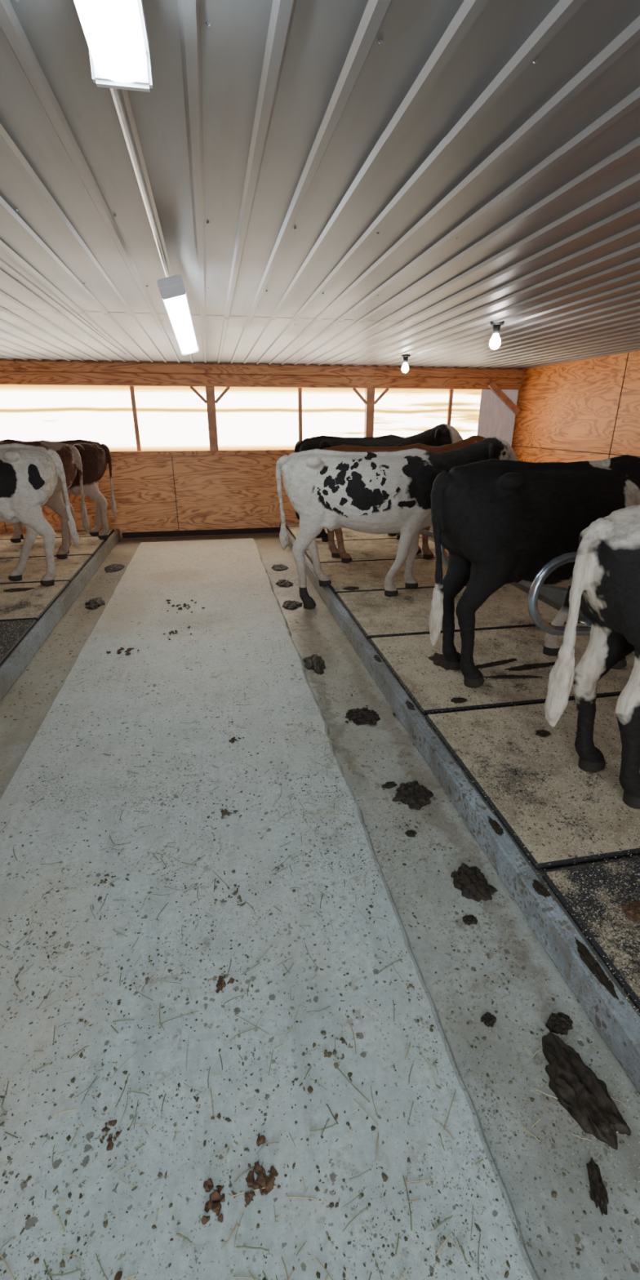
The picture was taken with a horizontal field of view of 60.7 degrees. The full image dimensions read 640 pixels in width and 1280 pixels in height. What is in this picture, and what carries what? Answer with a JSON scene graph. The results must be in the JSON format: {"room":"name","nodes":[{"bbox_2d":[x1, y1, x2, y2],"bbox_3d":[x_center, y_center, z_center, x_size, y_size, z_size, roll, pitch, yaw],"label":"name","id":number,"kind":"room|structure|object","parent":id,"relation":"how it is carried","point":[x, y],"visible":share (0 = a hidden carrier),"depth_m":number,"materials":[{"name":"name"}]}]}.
{"room":"farm building","nodes":[
{"label":"farm building","id":0,"kind":"room"},
{"bbox_2d":[0,359,522,537],"bbox_3d":[-1.802,-2.730,8.145,10.060,2.705,0.120,-4,22,-10],"label":"wall","id":1,"kind":"structure","parent":0,"point":[220,491],"depth_m":8.23,"materials":[{"name":"brown wood"}]},
{"bbox_2d":[4,456,178,532],"bbox_3d":[-0.975,-2.262,8.435,7.328,1.120,0.004,-4,22,-10],"label":"trim","id":2,"kind":"structure","parent":1,"relation":"attached to","point":[171,456],"depth_m":8.17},
{"bbox_2d":[121,527,279,537],"bbox_3d":[-1.818,-1.669,8.490,2.400,0.080,0.025,-4,22,-10],"label":"baseboard","id":3,"kind":"structure","parent":1,"relation":"attached to","point":[264,530],"depth_m":8.47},
{"bbox_2d":[110,448,294,456],"bbox_3d":[-2.070,-2.751,8.037,9.500,0.065,0.160,-4,22,-10],"label":"trim","id":4,"kind":"structure","parent":1,"relation":"attached to","point":[206,452],"depth_m":8.02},
{"bbox_2d":[0,384,137,451],"bbox_3d":[-3.881,-3.064,7.577,2.505,0.870,0.008,-4,22,-10],"label":"pane","id":5,"kind":"object","parent":4,"relation":"on","point":[101,414],"visible":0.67,"depth_m":7.61,"materials":[{"name":"beige plastic"}]},
{"bbox_2d":[129,386,141,450],"bbox_3d":[-2.625,-3.144,7.782,0.054,0.855,0.050,-4,22,-10],"label":"mullion","id":6,"kind":"object","parent":4,"relation":"on","point":[131,388],"visible":1,"depth_m":7.75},
{"bbox_2d":[133,386,209,450],"bbox_3d":[-2.118,-3.189,7.888,0.985,0.870,0.008,-4,22,-10],"label":"pane","id":7,"kind":"object","parent":4,"relation":"on","point":[171,418],"visible":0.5,"depth_m":7.88,"materials":[{"name":"beige plastic"}]},
{"bbox_2d":[189,385,230,450],"bbox_3d":[-1.568,-3.219,7.949,0.568,0.869,0.125,-4,22,-10],"label":"wall post","id":8,"kind":"object","parent":4,"relation":"on","point":[211,401],"visible":1,"depth_m":7.85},
{"bbox_2d":[214,386,298,449],"bbox_3d":[-0.919,-3.275,8.099,1.215,0.870,0.008,-4,22,-10],"label":"pane","id":9,"kind":"object","parent":4,"relation":"on","point":[248,418],"visible":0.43,"depth_m":8.09,"materials":[{"name":"beige plastic"}]},
{"bbox_2d":[297,387,302,440],"bbox_3d":[-0.296,-3.309,8.192,0.054,0.855,0.050,-4,22,-10],"label":"mullion","id":10,"kind":"object","parent":4,"relation":"on","point":[300,389],"visible":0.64,"depth_m":8.14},
{"bbox_2d":[302,387,365,439],"bbox_3d":[0.201,-3.354,8.296,0.985,0.870,0.008,-4,22,-10],"label":"pane","id":11,"kind":"object","parent":4,"relation":"on","point":[326,411],"visible":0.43,"depth_m":8.26,"materials":[{"name":"beige plastic"}]},
{"bbox_2d":[364,388,366,437],"bbox_3d":[0.711,-3.381,8.369,0.054,0.855,0.050,-4,22,-10],"label":"mullion","id":12,"kind":"object","parent":4,"relation":"on","point":[366,388],"visible":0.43,"depth_m":8.32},
{"bbox_2d":[352,386,389,437],"bbox_3d":[0.750,-3.384,8.357,0.568,0.869,0.125,-4,22,-10],"label":"wall post","id":13,"kind":"object","parent":4,"relation":"on","point":[370,402],"visible":0.88,"depth_m":8.23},
{"bbox_2d":[373,388,448,437],"bbox_3d":[1.402,-3.440,8.508,1.220,0.870,0.008,-4,22,-10],"label":"pane","id":14,"kind":"object","parent":4,"relation":"on","point":[402,412],"visible":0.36,"depth_m":8.46,"materials":[{"name":"beige plastic"}]},
{"bbox_2d":[446,389,453,425],"bbox_3d":[2.027,-3.475,8.601,0.054,0.855,0.050,-4,22,-10],"label":"mullion","id":15,"kind":"object","parent":4,"relation":"on","point":[451,391],"visible":0.57,"depth_m":8.52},
{"bbox_2d":[0,360,524,390],"bbox_3d":[-1.786,-3.708,7.660,10.060,0.283,0.050,-4,22,-10],"label":"wooden beam","id":16,"kind":"structure","parent":1,"relation":"attached to","point":[362,380],"depth_m":7.78,"materials":[{"name":"wood"}]},
{"bbox_2d":[450,389,481,439],"bbox_3d":[2.306,-3.504,8.667,0.500,0.870,0.008,-4,22,-10],"label":"pane","id":17,"kind":"object","parent":1,"relation":"attached to","point":[465,402],"visible":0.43,"depth_m":8.62,"materials":[{"name":"beige plastic"}]},
{"bbox_2d":[477,389,518,445],"bbox_3d":[2.811,-3.484,8.698,0.620,0.950,0.008,-4,22,-10],"label":"sheet","id":18,"kind":"object","parent":1,"relation":"hanging from","point":[495,419],"visible":0.68,"depth_m":8.67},
{"bbox_2d":[0,532,639,1279],"bbox_3d":[-0.606,0.789,2.774,10.060,0.200,12.700,-4,22,-10],"label":"floor","id":19,"kind":"structure","parent":0,"point":[601,1257],"depth_m":1.82,"materials":[{"name":"concrete"}]},
{"bbox_2d":[0,530,114,667],"bbox_3d":[-2.889,0.803,2.312,2.012,0.120,12.660,-4,22,-10],"label":"platform","id":20,"kind":"object","parent":19,"relation":"on","point":[33,627],"visible":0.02,"depth_m":4.62,"materials":[{"name":"concrete"}]},
{"bbox_2d":[0,619,36,665],"bbox_3d":[-3.105,0.114,3.817,1.811,0.030,1.152,-4,22,-10],"label":"rubber mat","id":21,"kind":"object","parent":20,"relation":"on","point":[11,633],"visible":1,"depth_m":4.18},
{"bbox_2d":[0,581,69,621],"bbox_3d":[-3.323,-0.316,4.883,1.806,0.030,1.144,-4,22,-10],"label":"rubber mat","id":22,"kind":"object","parent":20,"relation":"on","point":[32,604],"visible":1,"depth_m":4.96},
{"bbox_2d":[3,587,34,591],"bbox_3d":[-2.894,-0.488,5.246,0.270,0.017,0.125,-4,22,-10],"label":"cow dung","id":23,"kind":"object","parent":22,"relation":"on","point":[15,589],"visible":1,"depth_m":5.23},
{"bbox_2d":[0,443,79,586],"bbox_3d":[-3.570,-1.155,5.060,2.392,1.420,0.618,-6,23,-14],"label":"holstein heifer","id":24,"kind":"object","parent":22,"relation":"on","point":[29,474],"visible":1,"depth_m":5.04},
{"bbox_2d":[0,555,92,584],"bbox_3d":[-3.542,-0.746,5.949,1.806,0.030,1.144,-4,22,-10],"label":"rubber mat","id":25,"kind":"object","parent":20,"relation":"on","point":[67,569],"visible":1,"depth_m":6.00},
{"bbox_2d":[0,440,89,559],"bbox_3d":[-3.868,-1.597,6.171,2.346,1.406,0.612,-4,22,-10],"label":"roan heifer","id":26,"kind":"object","parent":25,"relation":"on","point":[70,457],"visible":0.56,"depth_m":6.19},
{"bbox_2d":[0,536,106,558],"bbox_3d":[-3.760,-1.176,7.015,1.811,0.030,1.152,-4,22,-10],"label":"rubber mat","id":27,"kind":"object","parent":20,"relation":"on","point":[89,545],"visible":0.62,"depth_m":6.96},
{"bbox_2d":[0,439,116,542],"bbox_3d":[-3.898,-1.997,7.199,2.300,1.379,0.600,-4,22,-10],"label":"red heifer","id":28,"kind":"object","parent":27,"relation":"on","point":[95,455],"visible":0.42,"depth_m":7.17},
{"bbox_2d":[0,528,114,539],"bbox_3d":[-3.921,-1.493,7.800,1.808,0.030,0.536,-4,22,-10],"label":"rubber mat","id":29,"kind":"object","parent":20,"relation":"on","point":[82,533],"visible":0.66,"depth_m":7.79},
{"bbox_2d":[0,528,120,701],"bbox_3d":[-1.863,0.718,2.487,0.072,0.147,12.660,-4,22,-10],"label":"curb","id":30,"kind":"object","parent":19,"relation":"on","point":[10,671],"visible":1,"depth_m":4.55,"materials":[{"name":"concrete"}]},
{"bbox_2d":[84,596,105,609],"bbox_3d":[-2.192,-0.366,5.327,0.193,0.031,0.348,-4,22,-10],"label":"manure","id":31,"kind":"object","parent":19,"relation":"on","point":[94,603],"visible":1,"depth_m":5.29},
{"bbox_2d":[104,564,124,573],"bbox_3d":[-2.483,-0.877,6.590,0.227,0.032,0.388,-4,22,-10],"label":"manure","id":32,"kind":"object","parent":19,"relation":"on","point":[113,567],"visible":1,"depth_m":6.54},
{"bbox_2d":[0,537,539,1279],"bbox_3d":[-0.635,0.795,2.425,1.661,0.050,12.030,-4,22,-10],"label":"concrete walkway","id":33,"kind":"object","parent":19,"relation":"on","point":[233,568],"visible":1,"depth_m":1.68,"materials":[{"name":"concrete"}]},
{"bbox_2d":[85,862,129,900],"bbox_3d":[-0.814,0.910,2.063,0.147,0.008,0.144,11,24,25],"label":"clump","id":34,"kind":"object","parent":33,"relation":"on","point":[126,878],"visible":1,"depth_m":2.06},
{"bbox_2d":[99,1120,120,1151],"bbox_3d":[-0.511,1.205,1.332,0.048,0.008,0.062,-4,22,-10],"label":"clump","id":35,"kind":"object","parent":33,"relation":"on","point":[110,1145],"visible":1,"depth_m":1.33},
{"bbox_2d":[106,647,139,655],"bbox_3d":[-1.477,0.078,4.112,0.228,0.017,0.132,4,22,9],"label":"clump","id":36,"kind":"object","parent":33,"relation":"on","point":[118,651],"visible":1,"depth_m":4.10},
{"bbox_2d":[114,1238,173,1279],"bbox_3d":[-0.390,1.302,1.092,0.123,0.007,0.202,9,24,21],"label":"clump","id":37,"kind":"object","parent":33,"relation":"on","point":[118,1275],"visible":1,"depth_m":1.11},
{"bbox_2d":[165,599,204,613],"bbox_3d":[-1.264,-0.325,5.111,0.369,0.017,0.415,-4,22,-10],"label":"clump","id":38,"kind":"object","parent":33,"relation":"on","point":[167,600],"visible":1,"depth_m":5.10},
{"bbox_2d":[200,1177,236,1224],"bbox_3d":[-0.224,1.247,1.221,0.080,0.013,0.079,-4,22,-10],"label":"clump","id":39,"kind":"object","parent":33,"relation":"on","point":[214,1204],"visible":1,"depth_m":1.22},
{"bbox_2d":[206,808,238,818],"bbox_3d":[-0.429,0.767,2.415,0.073,0.010,0.125,20,30,41],"label":"clump","id":40,"kind":"object","parent":33,"relation":"on","point":[224,812],"visible":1,"depth_m":2.42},
{"bbox_2d":[215,975,234,993],"bbox_3d":[-0.298,1.061,1.685,0.052,0.011,0.055,7,23,16],"label":"clump","id":41,"kind":"object","parent":33,"relation":"on","point":[221,983],"visible":1,"depth_m":1.69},
{"bbox_2d":[0,643,460,1279],"bbox_3d":[-0.646,0.734,2.500,1.622,0.007,3.755,-4,22,-10],"label":"straw","id":42,"kind":"object","parent":33,"relation":"on","point":[160,1005],"visible":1,"depth_m":1.38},
{"bbox_2d":[228,737,244,742],"bbox_3d":[-0.461,0.536,2.983,0.082,0.013,0.055,-20,29,-40],"label":"clump","id":43,"kind":"object","parent":33,"relation":"on","point":[233,739],"visible":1,"depth_m":2.97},
{"bbox_2d":[214,869,271,906],"bbox_3d":[-0.298,0.921,2.035,0.198,0.008,0.141,8,23,19],"label":"clump","id":44,"kind":"object","parent":33,"relation":"on","point":[235,892],"visible":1,"depth_m":2.02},
{"bbox_2d":[0,632,488,1279],"bbox_3d":[-0.691,0.697,2.593,1.602,0.007,3.931,-4,22,-10],"label":"hay","id":45,"kind":"object","parent":33,"relation":"on","point":[481,1160],"visible":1,"depth_m":1.47},
{"bbox_2d":[244,1160,277,1204],"bbox_3d":[-0.135,1.236,1.253,0.078,0.011,0.075,-4,22,-10],"label":"clump","id":46,"kind":"object","parent":33,"relation":"on","point":[262,1180],"visible":1,"depth_m":1.25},
{"bbox_2d":[256,1133,266,1146],"bbox_3d":[-0.141,1.208,1.324,0.021,0.008,0.027,2,22,5],"label":"clump","id":47,"kind":"object","parent":33,"relation":"on","point":[260,1140],"visible":1,"depth_m":1.32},
{"bbox_2d":[272,784,349,860],"bbox_3d":[-0.050,0.782,2.381,0.340,0.007,0.477,2,22,5],"label":"hay","id":48,"kind":"object","parent":33,"relation":"on","point":[326,814],"visible":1,"depth_m":2.41,"materials":[{"name":"plant"}]},
{"bbox_2d":[286,711,365,803],"bbox_3d":[0.064,0.581,2.881,0.341,0.007,0.818,-9,24,-21],"label":"hay","id":49,"kind":"object","parent":33,"relation":"on","point":[335,764],"visible":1,"depth_m":2.92,"materials":[{"name":"plant"}]},
{"bbox_2d":[293,1020,363,1093],"bbox_3d":[0.000,1.144,1.485,0.209,0.007,0.160,8,23,19],"label":"clump","id":50,"kind":"object","parent":33,"relation":"on","point":[329,1054],"visible":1,"depth_m":1.50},
{"bbox_2d":[271,564,288,570],"bbox_3d":[-0.488,-0.891,6.622,0.202,0.034,0.284,-4,22,-10],"label":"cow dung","id":51,"kind":"object","parent":19,"relation":"on","point":[280,566],"visible":1,"depth_m":6.58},
{"bbox_2d":[275,578,293,586],"bbox_3d":[-0.395,-0.630,5.979,0.176,0.032,0.284,-13,25,-28],"label":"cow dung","id":52,"kind":"object","parent":19,"relation":"on","point":[282,583],"visible":1,"depth_m":5.93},
{"bbox_2d":[282,600,302,609],"bbox_3d":[-0.266,-0.349,5.285,0.188,0.030,0.262,1,22,1],"label":"manure","id":53,"kind":"object","parent":19,"relation":"on","point":[290,605],"visible":1,"depth_m":5.25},
{"bbox_2d":[302,653,325,675],"bbox_3d":[-0.041,0.169,4.003,0.154,0.030,0.352,-4,22,-10],"label":"manure","id":54,"kind":"object","parent":19,"relation":"on","point":[313,662],"visible":1,"depth_m":3.98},
{"bbox_2d":[0,555,639,1279],"bbox_3d":[-0.240,0.000,4.251,3.821,0.156,7.345,-4,22,-10],"label":"crumbs","id":55,"kind":"object","parent":19,"relation":"on","point":[553,1193],"visible":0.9,"depth_m":1.56,"materials":[{"name":"soil"}]},
{"bbox_2d":[345,708,380,725],"bbox_3d":[0.254,0.457,3.312,0.208,0.013,0.201,-4,22,-10],"label":"manure","id":56,"kind":"object","parent":19,"relation":"on","point":[369,717],"visible":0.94,"depth_m":3.30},
{"bbox_2d":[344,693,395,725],"bbox_3d":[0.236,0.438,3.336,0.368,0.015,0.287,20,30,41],"label":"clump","id":57,"kind":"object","parent":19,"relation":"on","point":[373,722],"visible":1,"depth_m":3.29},
{"bbox_2d":[382,781,397,788],"bbox_3d":[0.339,0.710,2.686,0.080,0.014,0.045,-15,26,-33],"label":"cow dung","id":58,"kind":"object","parent":19,"relation":"on","point":[390,784],"visible":1,"depth_m":2.68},
{"bbox_2d":[404,829,416,836],"bbox_3d":[0.396,0.836,2.372,0.049,0.013,0.041,-4,22,-10],"label":"cow dung","id":59,"kind":"object","parent":19,"relation":"on","point":[411,833],"visible":1,"depth_m":2.37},
{"bbox_2d":[392,780,433,809],"bbox_3d":[0.450,0.728,2.613,0.182,0.033,0.198,16,27,35],"label":"cow dung","id":60,"kind":"object","parent":19,"relation":"on","point":[416,796],"visible":1,"depth_m":2.59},
{"bbox_2d":[279,523,639,1093],"bbox_3d":[0.572,0.544,2.916,0.080,0.147,12.660,-4,22,-10],"label":"curb","id":61,"kind":"object","parent":19,"relation":"on","point":[608,1014],"visible":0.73,"depth_m":2.03,"materials":[{"name":"concrete"}]},
{"bbox_2d":[373,654,382,662],"bbox_3d":[0.394,0.125,3.753,0.042,0.006,0.130,-4,22,-10],"label":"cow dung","id":62,"kind":"object","parent":61,"relation":"on","point":[376,657],"visible":1,"depth_m":3.75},
{"bbox_2d":[405,700,415,710],"bbox_3d":[0.517,0.373,3.137,0.042,0.007,0.118,-4,22,-10],"label":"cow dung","id":63,"kind":"object","parent":61,"relation":"on","point":[410,705],"visible":1,"depth_m":3.13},
{"bbox_2d":[487,816,503,835],"bbox_3d":[0.709,0.748,2.209,0.039,0.006,0.117,-4,22,-10],"label":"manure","id":64,"kind":"object","parent":61,"relation":"on","point":[495,826],"visible":1,"depth_m":2.20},
{"bbox_2d":[532,879,551,897],"bbox_3d":[0.771,0.868,1.912,0.044,0.007,0.082,-4,22,-10],"label":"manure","id":65,"kind":"object","parent":61,"relation":"on","point":[537,886],"visible":1,"depth_m":1.91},
{"bbox_2d":[574,937,618,999],"bbox_3d":[0.822,0.978,1.639,0.042,0.006,0.206,-4,22,-10],"label":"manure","id":66,"kind":"object","parent":61,"relation":"on","point":[585,956],"visible":1,"depth_m":1.63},
{"bbox_2d":[285,526,639,1017],"bbox_3d":[1.560,0.487,3.095,1.932,0.120,12.660,-4,22,-10],"label":"platform","id":67,"kind":"object","parent":19,"relation":"on","point":[542,598],"visible":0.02,"depth_m":2.08,"materials":[{"name":"concrete"}]},
{"bbox_2d":[285,522,299,527],"bbox_3d":[0.339,-1.842,8.664,1.779,0.030,0.295,-4,22,-10],"label":"rubber mat","id":68,"kind":"object","parent":67,"relation":"on","point":[295,524],"visible":0.2,"depth_m":8.52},
{"bbox_2d":[287,526,422,542],"bbox_3d":[0.477,-1.570,7.990,1.779,0.030,1.138,-4,22,-10],"label":"rubber mat","id":69,"kind":"object","parent":67,"relation":"on","point":[348,534],"visible":0.3,"depth_m":7.69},
{"bbox_2d":[293,423,462,542],"bbox_3d":[0.796,-2.085,7.282,2.271,1.481,0.629,-1,22,-2],"label":"cow","id":70,"kind":"object","parent":69,"relation":"on","point":[442,434],"visible":0.34,"depth_m":6.96},
{"bbox_2d":[304,537,448,563],"bbox_3d":[0.694,-1.142,6.929,1.784,0.030,1.147,-4,22,-10],"label":"rubber mat","id":71,"kind":"object","parent":67,"relation":"on","point":[362,550],"visible":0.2,"depth_m":6.83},
{"bbox_2d":[315,435,485,563],"bbox_3d":[1.021,-1.616,6.274,2.277,1.365,0.594,-4,22,-10],"label":"red heifer","id":72,"kind":"object","parent":71,"relation":"on","point":[340,552],"visible":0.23,"depth_m":6.10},
{"bbox_2d":[320,557,466,594],"bbox_3d":[0.912,-0.713,5.868,1.778,0.030,1.137,-4,22,-10],"label":"rubber mat","id":73,"kind":"object","parent":67,"relation":"on","point":[423,571],"visible":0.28,"depth_m":5.78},
{"bbox_2d":[342,586,359,590],"bbox_3d":[0.302,-0.505,5.291,0.150,0.017,0.127,8,23,20],"label":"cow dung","id":74,"kind":"object","parent":73,"relation":"on","point":[351,588],"visible":1,"depth_m":5.27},
{"bbox_2d":[419,528,433,537],"bbox_3d":[1.248,-1.158,5.606,1.405,1.050,0.120,-4,22,-10],"label":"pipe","id":75,"kind":"object","parent":67,"relation":"on","point":[425,532],"visible":0.02,"depth_m":5.58,"materials":[{"name":"metal"}]},
{"bbox_2d":[336,583,578,639],"bbox_3d":[1.129,-0.285,4.806,1.784,0.030,1.146,-4,22,-10],"label":"rubber mat","id":76,"kind":"object","parent":67,"relation":"on","point":[511,602],"visible":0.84,"depth_m":4.65,"materials":[{"name":"rubber"}]},
{"bbox_2d":[275,436,518,608],"bbox_3d":[0.728,-1.034,4.994,2.254,1.537,0.611,2,22,6],"label":"holstein heifer","id":77,"kind":"object","parent":76,"relation":"on","point":[385,492],"visible":0.88,"depth_m":4.71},
{"bbox_2d":[368,622,635,715],"bbox_3d":[1.347,0.144,3.745,1.780,0.030,1.140,-4,22,-10],"label":"rubber mat","id":78,"kind":"object","parent":67,"relation":"on","point":[424,676],"visible":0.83,"depth_m":3.54,"materials":[{"name":"rubber"}]},
{"bbox_2d":[427,652,450,670],"bbox_3d":[0.864,0.134,3.701,0.228,0.021,0.278,-4,22,-10],"label":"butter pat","id":79,"kind":"object","parent":78,"relation":"on","point":[438,660],"visible":0.46,"depth_m":3.69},
{"bbox_2d":[450,697,466,703],"bbox_3d":[0.809,0.347,3.183,0.102,0.014,0.062,-4,22,-10],"label":"manure","id":80,"kind":"object","parent":78,"relation":"on","point":[460,700],"visible":1,"depth_m":3.17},
{"bbox_2d":[475,657,517,668],"bbox_3d":[1.139,0.160,3.642,0.465,0.017,0.047,-9,24,-21],"label":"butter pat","id":81,"kind":"object","parent":78,"relation":"on","point":[504,661],"visible":0.78,"depth_m":3.64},
{"bbox_2d":[483,674,540,679],"bbox_3d":[1.223,0.230,3.472,0.385,0.014,0.043,0,22,-1],"label":"manure","id":82,"kind":"object","parent":78,"relation":"on","point":[511,676],"visible":1,"depth_m":3.46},
{"bbox_2d":[504,662,555,671],"bbox_3d":[1.417,0.170,3.618,0.430,0.017,0.060,-6,23,-15],"label":"manure","id":83,"kind":"object","parent":78,"relation":"on","point":[530,666],"visible":0.96,"depth_m":3.60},
{"bbox_2d":[429,454,639,688],"bbox_3d":[1.746,-0.485,3.455,2.353,1.379,0.633,-6,23,-14],"label":"cow","id":84,"kind":"object","parent":78,"relation":"on","point":[499,522],"visible":0.83,"depth_m":3.00},
{"bbox_2d":[440,544,591,626],"bbox_3d":[1.547,-0.569,4.149,1.405,1.050,0.120,-4,22,-10],"label":"pipe","id":85,"kind":"object","parent":67,"relation":"on","point":[587,622],"visible":0.12,"depth_m":4.24,"materials":[{"name":"metal"}]},
{"bbox_2d":[425,695,639,869],"bbox_3d":[1.564,0.572,2.684,1.778,0.030,1.138,-4,22,-10],"label":"rubber mat","id":86,"kind":"object","parent":67,"relation":"on","point":[606,730],"visible":0.92,"depth_m":2.49,"materials":[{"name":"rubber"}]},
{"bbox_2d":[535,729,551,737],"bbox_3d":[1.161,0.483,2.845,0.072,0.014,0.072,15,26,32],"label":"manure","id":87,"kind":"object","parent":86,"relation":"on","point":[541,733],"visible":1,"depth_m":2.84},
{"bbox_2d":[544,504,639,808],"bbox_3d":[2.056,-0.011,2.315,2.248,1.351,0.588,-3,22,-8],"label":"holstein heifer","id":88,"kind":"object","parent":86,"relation":"on","point":[605,587],"visible":1,"depth_m":2.11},
{"bbox_2d":[527,551,591,635],"bbox_3d":[1.769,-0.097,2.979,1.440,1.050,0.120,-4,22,-10],"label":"pipe","id":89,"kind":"object","parent":67,"relation":"on","point":[532,597],"visible":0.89,"depth_m":2.78,"materials":[{"name":"metal"}]},
{"bbox_2d":[542,857,639,1011],"bbox_3d":[1.781,1.000,1.622,1.784,0.030,1.146,-4,22,-10],"label":"rubber mat","id":90,"kind":"object","parent":67,"relation":"on","point":[576,905],"visible":1,"depth_m":1.84,"materials":[{"name":"rubber"}]},
{"bbox_2d":[622,900,639,923],"bbox_3d":[1.068,0.896,1.810,0.123,0.022,0.086,-4,22,-10],"label":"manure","id":91,"kind":"object","parent":90,"relation":"on","point":[632,910],"visible":1,"depth_m":1.81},
{"bbox_2d":[462,915,477,925],"bbox_3d":[0.539,1.002,1.963,0.055,0.012,0.043,-4,22,-10],"label":"manure","id":92,"kind":"object","parent":19,"relation":"on","point":[468,920],"visible":1,"depth_m":1.96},
{"bbox_2d":[450,862,492,902],"bbox_3d":[0.583,0.927,2.120,0.138,0.034,0.188,-4,22,-10],"label":"manure","id":93,"kind":"object","parent":19,"relation":"on","point":[473,883],"visible":1,"depth_m":2.10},
{"bbox_2d":[324,676,626,1141],"bbox_3d":[0.359,0.753,2.588,0.411,0.007,2.716,-4,22,-10],"label":"straw","id":94,"kind":"object","parent":19,"relation":"on","point":[540,1118],"visible":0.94,"depth_m":1.56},
{"bbox_2d":[316,599,639,1276],"bbox_3d":[0.967,0.401,3.264,1.828,0.151,4.696,-4,22,-10],"label":"flakes","id":95,"kind":"object","parent":19,"relation":"on","point":[358,599],"visible":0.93,"depth_m":2.23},
{"bbox_2d":[480,1011,496,1026],"bbox_3d":[0.505,1.134,1.637,0.042,0.011,0.040,-21,30,-41],"label":"manure","id":96,"kind":"object","parent":19,"relation":"on","point":[487,1018],"visible":1,"depth_m":1.63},
{"bbox_2d":[486,884,497,895],"bbox_3d":[0.646,0.952,2.087,0.056,0.013,0.040,-13,25,-29],"label":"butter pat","id":97,"kind":"object","parent":19,"relation":"on","point":[491,890],"visible":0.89,"depth_m":2.08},
{"bbox_2d":[429,525,585,617],"bbox_3d":[2.563,0.309,3.229,0.100,0.350,12.660,-4,22,-10],"label":"curb","id":98,"kind":"object","parent":19,"relation":"on","point":[558,596],"depth_m":5.03,"materials":[{"name":"concrete"}]},
{"bbox_2d":[545,1012,573,1035],"bbox_3d":[0.712,1.136,1.624,0.085,0.018,0.064,-4,22,-10],"label":"manure","id":99,"kind":"object","parent":19,"relation":"on","point":[561,1023],"visible":1,"depth_m":1.62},
{"bbox_2d":[542,1031,631,1150],"bbox_3d":[0.693,1.190,1.464,0.147,0.038,0.277,-4,22,-10],"label":"manure","id":100,"kind":"object","parent":19,"relation":"on","point":[576,1087],"visible":1,"depth_m":1.44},
{"bbox_2d":[586,1157,608,1215],"bbox_3d":[0.652,1.275,1.281,0.039,0.017,0.107,6,23,16],"label":"manure","id":101,"kind":"object","parent":19,"relation":"on","point":[598,1193],"visible":1,"depth_m":1.27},
{"bbox_2d":[0,0,639,369],"bbox_3d":[-0.606,-1.526,1.839,10.060,0.017,12.700,-4,22,-10],"label":"ceiling","id":102,"kind":"structure","parent":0,"point":[264,121],"depth_m":1.84,"materials":[{"name":"paint"}]},
{"bbox_2d":[13,0,537,355],"bbox_3d":[-0.336,-1.453,1.639,9.241,0.010,11.008,-4,22,-10],"label":"screws","id":103,"kind":"object","parent":102,"relation":"attached to","point":[207,24],"depth_m":1.20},
{"bbox_2d":[512,350,639,462],"bbox_3d":[4.374,-0.749,3.239,0.100,2.705,12.820,-4,22,-10],"label":"wall","id":104,"kind":"structure","parent":0,"point":[571,406],"depth_m":7.26,"materials":[{"name":"brown wood"}]},
{"bbox_2d":[487,381,520,414],"bbox_3d":[2.876,-3.772,8.529,0.579,0.473,0.060,-4,22,-10],"label":"brace","id":105,"kind":"object","parent":104,"relation":"attached to","point":[503,397],"visible":1,"depth_m":8.50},
{"bbox_2d":[513,352,639,458],"bbox_3d":[4.334,-0.784,3.151,0.004,2.335,12.700,-4,22,-10],"label":"trim","id":106,"kind":"structure","parent":104,"relation":"attached to","point":[609,454],"depth_m":6.72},
{"bbox_3d":[-0.606,-1.590,1.814,10.060,0.080,12.700,-4,22,-10],"label":"ceiling","id":107,"kind":"structure","parent":0,"visible":0},
{"bbox_2d":[0,257,126,355],"bbox_3d":[-1.290,-1.352,1.440,0.026,0.011,11.100,-4,22,-10],"label":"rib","id":108,"kind":"object","parent":107,"relation":"attached to","point":[1,260],"visible":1,"depth_m":3.43,"materials":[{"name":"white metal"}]},
{"bbox_2d":[73,0,152,92],"bbox_3d":[-0.276,-0.925,0.514,0.112,0.120,1.220,-4,22,-10],"label":"fluorescent light fixture","id":109,"kind":"object","parent":107,"relation":"hanging from","point":[115,31],"visible":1,"depth_m":0.97,"materials":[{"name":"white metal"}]},
{"bbox_2d":[109,88,168,277],"bbox_3d":[-0.372,-1.068,0.755,0.020,0.020,4.700,-4,22,-10],"label":"conduit","id":110,"kind":"object","parent":107,"relation":"attached to","point":[115,93],"visible":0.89,"depth_m":1.62,"materials":[{"name":"metal"}]},
{"bbox_2d":[156,274,199,355],"bbox_3d":[-0.863,-1.994,3.406,0.145,0.292,1.217,-3,22,-8],"label":"fluorescent light fixture","id":111,"kind":"object","parent":107,"relation":"hanging from","point":[172,290],"visible":1,"depth_m":3.12,"materials":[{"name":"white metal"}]},
{"bbox_2d":[164,294,196,353],"bbox_3d":[-0.857,-1.962,3.414,0.118,0.042,1.160,-17,16,-4],"label":"diffuser","id":112,"kind":"object","parent":111,"relation":"attached to","point":[176,306],"depth_m":3.30,"materials":[{"name":"white"}]},
{"bbox_2d":[400,354,410,373],"bbox_3d":[1.053,-3.405,6.745,0.116,0.200,0.116,-4,22,-10],"label":"light bulb","id":113,"kind":"object","parent":107,"relation":"attached to","point":[405,367],"visible":0.99,"depth_m":6.72,"materials":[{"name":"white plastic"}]},
{"bbox_2d":[400,354,410,362],"bbox_3d":[1.053,-3.458,6.723,0.116,0.085,0.116,-4,22,-10],"label":"socket","id":114,"kind":"object","parent":113,"relation":"attached to","point":[405,357],"depth_m":6.70,"materials":[{"name":"black plastic"}]},
{"bbox_2d":[488,320,504,349],"bbox_3d":[1.438,-2.488,4.471,0.116,0.200,0.116,-4,22,-10],"label":"light bulb","id":115,"kind":"object","parent":107,"relation":"attached to","point":[495,342],"visible":0.99,"depth_m":4.45,"materials":[{"name":"white glass"}]},
{"bbox_2d":[489,320,504,333],"bbox_3d":[1.438,-2.541,4.450,0.116,0.085,0.116,-4,22,-10],"label":"socket","id":116,"kind":"object","parent":115,"relation":"attached to","point":[496,326],"depth_m":4.43,"materials":[{"name":"black plastic"}]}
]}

